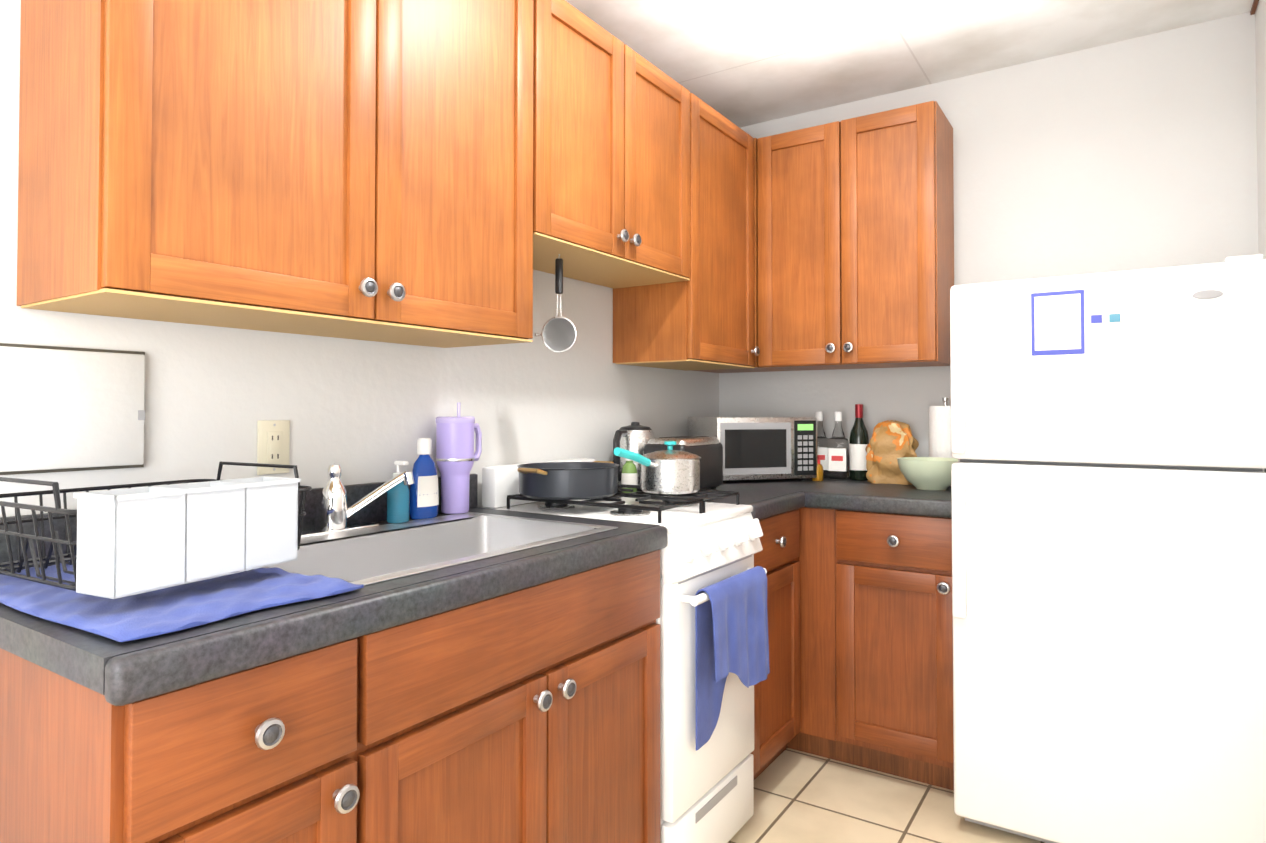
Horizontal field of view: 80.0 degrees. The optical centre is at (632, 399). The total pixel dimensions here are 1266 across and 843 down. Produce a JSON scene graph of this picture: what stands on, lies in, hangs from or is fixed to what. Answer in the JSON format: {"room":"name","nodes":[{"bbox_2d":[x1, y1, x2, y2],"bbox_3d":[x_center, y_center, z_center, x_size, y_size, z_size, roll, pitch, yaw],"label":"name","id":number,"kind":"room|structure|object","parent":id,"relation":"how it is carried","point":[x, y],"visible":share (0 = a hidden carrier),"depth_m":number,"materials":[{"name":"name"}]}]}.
{"room":"kitchen","nodes":[
{"label":"kitchen","id":0,"kind":"room"},
{"bbox_2d":[0,0,718,516],"bbox_3d":[-0.832,-0.019,1.656,0.100,2.460,4.500,-1,-1,33],"label":"wall","id":1,"kind":"structure","parent":0,"point":[362,412],"depth_m":1.78,"materials":[{"name":"paint"}]},
{"bbox_2d":[0,343,144,474],"bbox_3d":[-0.983,0.017,1.311,0.022,0.217,0.252,-1,-1,33],"label":"electrical panel","id":2,"kind":"object","parent":1,"relation":"attached to","point":[64,409],"visible":0.98,"depth_m":1.31,"materials":[{"name":"paint"}]},
{"bbox_2d":[257,420,289,474],"bbox_3d":[-0.776,0.103,1.634,0.010,0.116,0.072,-1,-1,33],"label":"outlet","id":3,"kind":"object","parent":1,"relation":"attached to","point":[273,439],"visible":1,"depth_m":1.63,"materials":[{"name":"beige plastic"}]},
{"bbox_2d":[17,0,532,347],"bbox_3d":[-0.625,-0.604,1.565,0.352,0.914,0.938,-1,-1,33],"label":"upper cabinet","id":4,"kind":"object","parent":1,"relation":"attached to","point":[355,169],"visible":1,"depth_m":1.34,"materials":[{"name":"brown wood"}]},
{"bbox_2d":[533,0,689,288],"bbox_3d":[-0.147,-0.726,2.295,0.352,0.644,0.796,-1,-1,33],"label":"upper cabinet","id":5,"kind":"object","parent":1,"relation":"attached to","point":[611,160],"visible":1,"depth_m":2.16,"materials":[{"name":"brown wood"}]},
{"bbox_2d":[535,254,576,351],"bbox_3d":[-0.211,-0.269,2.119,0.106,0.276,0.076,-1,-1,33],"label":"strainer","id":6,"kind":"object","parent":5,"relation":"hanging from","point":[558,334],"visible":1,"depth_m":2.13,"materials":[{"name":"silver metal"}]},
{"bbox_2d":[613,93,759,370],"bbox_3d":[0.216,-0.582,2.844,0.352,0.914,0.518,-1,-1,33],"label":"upper cabinet","id":7,"kind":"object","parent":1,"relation":"attached to","point":[703,318],"visible":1,"depth_m":2.69,"materials":[{"name":"brown wood"}]},
{"bbox_2d":[728,748,1045,842],"bbox_3d":[0.004,1.251,1.084,2.100,0.100,4.500,-1,-1,33],"label":"floor","id":8,"kind":"structure","parent":0,"point":[801,797],"depth_m":2.25,"materials":[{"name":"tile"}]},
{"bbox_2d":[0,463,666,842],"bbox_3d":[-0.498,0.673,1.459,0.657,1.069,1.162,-1,-1,33],"label":"base cabinet","id":9,"kind":"object","parent":8,"relation":"on","point":[474,673],"visible":0.9,"depth_m":1.16,"materials":[{"name":"brown wood"}]},
{"bbox_2d":[0,561,363,641],"bbox_3d":[-0.731,0.276,1.147,0.570,0.014,0.335,-1,-1,33],"label":"towel","id":10,"kind":"object","parent":9,"relation":"on","point":[160,611],"visible":0.58,"depth_m":1.03,"materials":[{"name":"blue fabric"}]},
{"bbox_2d":[0,461,311,598],"bbox_3d":[-0.741,0.191,1.199,0.429,0.154,0.376,-1,-1,29],"label":"dish rack","id":11,"kind":"object","parent":10,"relation":"on","point":[130,541],"visible":1,"depth_m":1.04,"materials":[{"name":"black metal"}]},
{"bbox_2d":[0,474,666,705],"bbox_3d":[-0.503,0.271,1.469,0.644,0.147,1.162,-1,-1,33],"label":"countertop","id":12,"kind":"structure","parent":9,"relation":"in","point":[345,527],"depth_m":1.20,"materials":[{"name":"stone"}]},
{"bbox_2d":[301,463,413,537],"bbox_3d":[-0.621,0.217,1.677,0.131,0.150,0.244,-1,-1,33],"label":"faucet","id":13,"kind":"object","parent":9,"relation":"on","point":[335,512],"depth_m":1.67,"materials":[{"name":"silver metal"}]},
{"bbox_2d":[387,461,408,522],"bbox_3d":[-0.562,0.221,1.812,0.056,0.146,0.052,-1,-1,33],"label":"soap pump","id":14,"kind":"object","parent":9,"relation":"on","point":[398,503],"visible":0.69,"depth_m":1.79,"materials":[{"name":"blue plastic"}]},
{"bbox_2d":[409,438,438,518],"bbox_3d":[-0.521,0.196,1.884,0.051,0.198,0.082,-1,-1,33],"label":"dish soap bottle","id":15,"kind":"object","parent":9,"relation":"on","point":[424,497],"visible":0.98,"depth_m":1.86,"materials":[{"name":"blue plastic"}]},
{"bbox_2d":[263,512,617,585],"bbox_3d":[-0.435,0.370,1.561,0.480,0.160,0.730,-1,-1,33],"label":"sink basin","id":16,"kind":"object","parent":9,"relation":"in","point":[368,554],"depth_m":1.70,"materials":[{"name":"silver metal"}]},
{"bbox_2d":[436,403,481,513],"bbox_3d":[-0.457,0.153,2.008,0.102,0.288,0.144,-1,-1,33],"label":"tumbler","id":17,"kind":"object","parent":9,"relation":"on","point":[456,456],"visible":1,"depth_m":1.96,"materials":[{"name":"purple"}]},
{"bbox_2d":[482,458,766,842],"bbox_3d":[-0.016,0.704,2.127,0.671,1.030,0.475,-1,-1,33],"label":"range","id":18,"kind":"object","parent":8,"relation":"on","point":[707,792],"visible":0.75,"depth_m":1.93,"materials":[{"name":"white metal"}]},
{"bbox_2d":[517,461,618,499],"bbox_3d":[-0.179,0.223,2.098,0.284,0.084,0.346,-1,-1,33],"label":"saute pan","id":19,"kind":"object","parent":18,"relation":"on","point":[569,480],"visible":1,"depth_m":1.98,"materials":[{"name":"grey metal"}]},
{"bbox_2d":[614,441,700,493],"bbox_3d":[0.053,0.192,2.106,0.180,0.146,0.378,-1,-1,33],"label":"saucepan","id":20,"kind":"object","parent":18,"relation":"on","point":[669,470],"visible":1,"depth_m":2.11,"materials":[{"name":"silver metal"}]},
{"bbox_2d":[695,566,769,750],"bbox_3d":[0.267,0.655,1.951,0.066,0.391,0.331,-1,-1,33],"label":"hand towel","id":21,"kind":"object","parent":18,"relation":"hanging from","point":[731,625],"visible":0.98,"depth_m":1.90,"materials":[{"name":"blue fabric"}]},
{"bbox_2d":[612,460,953,789],"bbox_3d":[0.569,0.723,2.661,1.118,1.010,1.056,-1,-1,33],"label":"base cabinet","id":22,"kind":"object","parent":8,"relation":"on","point":[859,607],"visible":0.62,"depth_m":2.41,"materials":[{"name":"brown wood"}]},
{"bbox_2d":[612,460,951,519],"bbox_3d":[0.569,0.292,2.668,1.118,0.147,1.056,-1,-1,33],"label":"countertop","id":23,"kind":"structure","parent":22,"relation":"on","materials":[{"name":"stone"}]},
{"bbox_2d":[621,458,637,492],"bbox_3d":[-0.012,0.245,2.488,0.054,0.129,0.054,-1,-1,33],"label":"bottle","id":24,"kind":"object","parent":23,"relation":"on","point":[629,474],"visible":0.6,"depth_m":2.47,"materials":[{"name":"green plastic"}]},
{"bbox_2d":[613,422,653,490],"bbox_3d":[-0.002,0.195,2.622,0.152,0.234,0.217,-1,-1,33],"label":"kettle","id":25,"kind":"object","parent":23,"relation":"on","point":[635,437],"visible":0.5,"depth_m":2.58,"materials":[{"name":"silver metal"}]},
{"bbox_2d":[644,436,722,495],"bbox_3d":[0.168,0.218,2.543,0.160,0.184,0.312,-1,-1,33],"label":"toaster","id":26,"kind":"object","parent":23,"relation":"on","point":[708,450],"visible":0.56,"depth_m":2.51,"materials":[{"name":"black plastic"}]},
{"bbox_2d":[688,417,816,482],"bbox_3d":[0.471,0.195,3.016,0.420,0.246,0.312,0,-1,-17],"label":"microwave","id":27,"kind":"object","parent":23,"relation":"on","point":[756,448],"visible":0.77,"depth_m":2.87,"materials":[{"name":"silver metal"}]},
{"bbox_2d":[812,459,822,480],"bbox_3d":[0.720,0.276,2.946,0.044,0.083,0.044,-1,-1,33],"label":"bottle","id":28,"kind":"object","parent":23,"relation":"on","point":[819,477],"visible":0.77,"depth_m":2.93,"materials":[{"name":"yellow plastic"}]},
{"bbox_2d":[815,412,827,477],"bbox_3d":[0.757,0.184,3.067,0.078,0.268,0.065,0,-1,13],"label":"liquor bottle","id":29,"kind":"object","parent":23,"relation":"on","point":[822,447],"visible":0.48,"depth_m":3.04,"materials":[{"name":"clear glass"}]},
{"bbox_2d":[828,412,848,479],"bbox_3d":[0.817,0.183,3.003,0.078,0.268,0.065,0,-1,23],"label":"liquor bottle","id":30,"kind":"object","parent":23,"relation":"on","point":[838,454],"visible":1,"depth_m":2.98,"materials":[{"name":"clear glass"}]},
{"bbox_2d":[849,404,868,480],"bbox_3d":[0.892,0.168,2.978,0.075,0.300,0.075,-1,-1,33],"label":"wine bottle","id":31,"kind":"object","parent":23,"relation":"on","point":[859,440],"visible":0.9,"depth_m":2.95,"materials":[{"name":"black glass"}]},
{"bbox_2d":[865,420,918,484],"bbox_3d":[0.980,0.197,2.859,0.199,0.237,0.140,-1,-1,33],"label":"paper bag","id":32,"kind":"object","parent":23,"relation":"on","point":[890,443],"visible":0.85,"depth_m":2.82,"materials":[{"name":"brown paper"}]},
{"bbox_2d":[897,457,957,489],"bbox_3d":[1.038,0.260,2.629,0.226,0.104,0.226,-1,-1,33],"label":"bowl","id":33,"kind":"object","parent":23,"relation":"on","point":[927,473],"visible":0.9,"depth_m":2.56,"materials":[{"name":"green ceramic"}]},
{"bbox_2d":[929,397,952,457],"bbox_3d":[1.157,0.153,2.793,0.140,0.322,0.140,-1,-1,33],"label":"paper towel roll","id":34,"kind":"object","parent":23,"relation":"on","point":[939,431],"visible":0.38,"depth_m":2.75,"materials":[{"name":"white paper"}]},
{"bbox_2d":[950,254,1265,842],"bbox_3d":[1.397,0.443,2.252,0.704,1.557,0.772,-1,-1,33],"label":"refrigerator","id":35,"kind":"object","parent":8,"relation":"on","point":[1108,468],"visible":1,"depth_m":1.93,"materials":[{"name":"white metal"}]},
{"bbox_2d":[565,0,1253,127],"bbox_3d":[0.004,-1.309,1.128,2.100,0.100,4.500,-1,-1,33],"label":"ceiling","id":36,"kind":"structure","parent":0,"point":[740,63],"depth_m":2.57,"materials":[{"name":"white paint"}]},
{"bbox_2d":[719,12,1258,456],"bbox_3d":[1.213,0.003,2.944,1.900,2.460,0.100,-1,-1,33],"label":"wall","id":37,"kind":"structure","parent":0,"point":[1137,153],"depth_m":2.66,"materials":[{"name":"paint"}]},
{"bbox_2d":[692,101,953,372],"bbox_3d":[0.712,-0.581,3.010,0.998,0.910,0.352,-1,-1,33],"label":"upper cabinet","id":38,"kind":"object","parent":37,"relation":"attached to","point":[853,243],"visible":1,"depth_m":2.78,"materials":[{"name":"brown wood"}]},
{"bbox_2d":[1255,0,1265,471],"bbox_3d":[0.839,-0.038,0.557,0.100,2.460,4.500,-1,-1,33],"label":"wall","id":39,"kind":"structure","parent":0,"point":[1260,23],"depth_m":2.31,"materials":[{"name":"paint"}]},
{"bbox_2d":[1250,0,1258,14],"bbox_3d":[0.791,-1.261,0.608,0.010,0.010,4.298,-1,-1,33],"label":"trim","id":40,"kind":"structure","parent":39,"relation":"attached to","point":[1254,7],"depth_m":2.36,"materials":[{"name":"brown wood"}]}
]}

